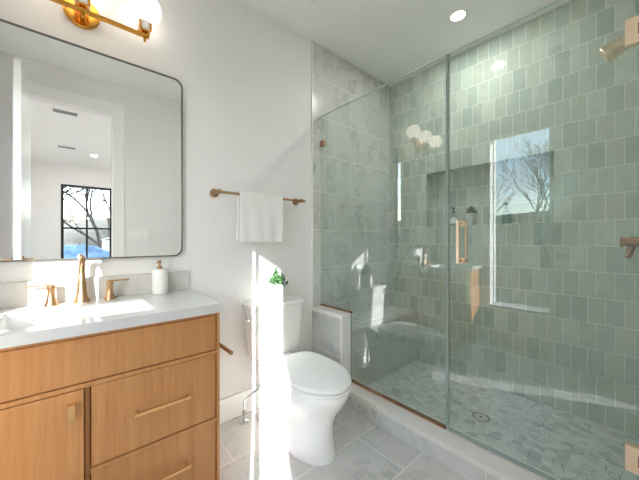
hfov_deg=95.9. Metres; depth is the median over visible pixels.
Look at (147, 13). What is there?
vanity light
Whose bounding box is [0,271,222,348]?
countertop
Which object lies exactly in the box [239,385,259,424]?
water supply valve
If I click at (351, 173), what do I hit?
wall tile
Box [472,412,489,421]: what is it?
shower drain
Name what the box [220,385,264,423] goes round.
baseboard
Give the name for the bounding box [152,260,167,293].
soap dispenser
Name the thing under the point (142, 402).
vanity cabinet
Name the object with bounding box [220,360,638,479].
floor
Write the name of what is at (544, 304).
wall
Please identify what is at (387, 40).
ceiling
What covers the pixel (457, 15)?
recessed light
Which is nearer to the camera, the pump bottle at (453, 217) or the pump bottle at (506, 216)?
the pump bottle at (506, 216)
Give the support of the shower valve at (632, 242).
attached to the wall tile
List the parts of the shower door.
pull handle, hinge plate, hinge plate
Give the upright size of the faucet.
0.212 m
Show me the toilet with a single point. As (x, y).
(304, 392)
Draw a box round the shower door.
[447,0,638,479]
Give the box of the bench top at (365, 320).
[353,305,417,333]
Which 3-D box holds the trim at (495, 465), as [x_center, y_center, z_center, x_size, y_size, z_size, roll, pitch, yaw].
[0.683,1.036,1.505,0.161,0.030,1.496,0,0,-41]
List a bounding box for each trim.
[311,41,312,306]
[312,305,352,378]
[349,379,559,479]
[389,0,572,87]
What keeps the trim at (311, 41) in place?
attached to the wall at (326, 328)
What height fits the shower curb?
0.090 m
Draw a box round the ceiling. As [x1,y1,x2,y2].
[242,0,565,85]
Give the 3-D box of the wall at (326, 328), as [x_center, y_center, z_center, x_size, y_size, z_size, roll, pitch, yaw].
[0.089,0.848,2.189,0.103,0.585,0.314,0,0,-41]
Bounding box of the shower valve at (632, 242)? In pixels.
[620,236,638,258]
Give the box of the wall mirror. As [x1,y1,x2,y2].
[0,19,182,261]
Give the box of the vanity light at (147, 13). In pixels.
[50,0,161,41]
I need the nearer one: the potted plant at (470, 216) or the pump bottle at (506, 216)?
the pump bottle at (506, 216)
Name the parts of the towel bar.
post, post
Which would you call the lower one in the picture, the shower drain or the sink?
the shower drain
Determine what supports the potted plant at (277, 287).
on the toilet
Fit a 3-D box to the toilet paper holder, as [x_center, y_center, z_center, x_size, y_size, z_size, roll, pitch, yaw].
[-0.485,0.524,1.385,0.072,0.044,0.177,0,0,-41]
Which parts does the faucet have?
lever, handle, spout, handle, lever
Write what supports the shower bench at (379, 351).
on the floor
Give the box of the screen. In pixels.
[320,54,446,429]
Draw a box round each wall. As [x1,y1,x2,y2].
[0,0,311,398]
[313,311,339,363]
[390,0,638,436]
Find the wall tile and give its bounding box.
[312,41,389,351]
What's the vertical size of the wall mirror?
0.990 m
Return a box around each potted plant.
[268,267,287,301]
[464,206,476,224]
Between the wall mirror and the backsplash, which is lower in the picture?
the backsplash
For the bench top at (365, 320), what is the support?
attached to the shower bench at (379, 351)
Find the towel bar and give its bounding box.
[210,189,305,204]
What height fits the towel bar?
0.054 m
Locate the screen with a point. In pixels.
(323, 142)
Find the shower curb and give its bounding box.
[345,396,498,479]
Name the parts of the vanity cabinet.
cabinet door, tab pull, drawer, drawer, handle, handle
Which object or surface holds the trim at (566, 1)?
attached to the wall at (544, 304)
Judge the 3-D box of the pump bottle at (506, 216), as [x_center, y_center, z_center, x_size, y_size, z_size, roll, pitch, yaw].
[1.427,-0.203,2.197,0.058,0.161,0.058,0,0,17]
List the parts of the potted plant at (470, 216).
pot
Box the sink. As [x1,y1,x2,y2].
[0,299,154,330]
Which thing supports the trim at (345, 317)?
attached to the wall at (326, 328)
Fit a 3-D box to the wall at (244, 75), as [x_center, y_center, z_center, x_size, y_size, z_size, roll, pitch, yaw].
[-0.405,-0.215,2.059,3.170,2.710,0.120,0,0,-41]
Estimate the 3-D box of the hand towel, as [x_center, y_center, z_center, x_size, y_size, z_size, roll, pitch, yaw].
[-0.387,-0.145,1.899,0.331,0.326,0.053,0,0,-41]
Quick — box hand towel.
[236,191,282,242]
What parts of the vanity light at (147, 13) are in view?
globe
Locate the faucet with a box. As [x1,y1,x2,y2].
[25,255,128,306]
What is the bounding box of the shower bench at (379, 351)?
[353,314,416,384]
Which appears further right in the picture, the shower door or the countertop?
the shower door
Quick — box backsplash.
[0,271,187,308]
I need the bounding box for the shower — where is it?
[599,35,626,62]
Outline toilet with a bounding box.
[243,296,351,465]
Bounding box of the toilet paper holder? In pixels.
[220,343,233,354]
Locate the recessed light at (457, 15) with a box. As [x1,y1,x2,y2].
[449,9,466,21]
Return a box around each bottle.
[450,207,456,225]
[502,203,510,223]
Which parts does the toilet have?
tank, tank lid, seat lid, seat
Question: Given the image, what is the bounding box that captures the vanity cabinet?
[0,312,219,479]
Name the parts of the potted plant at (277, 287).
pot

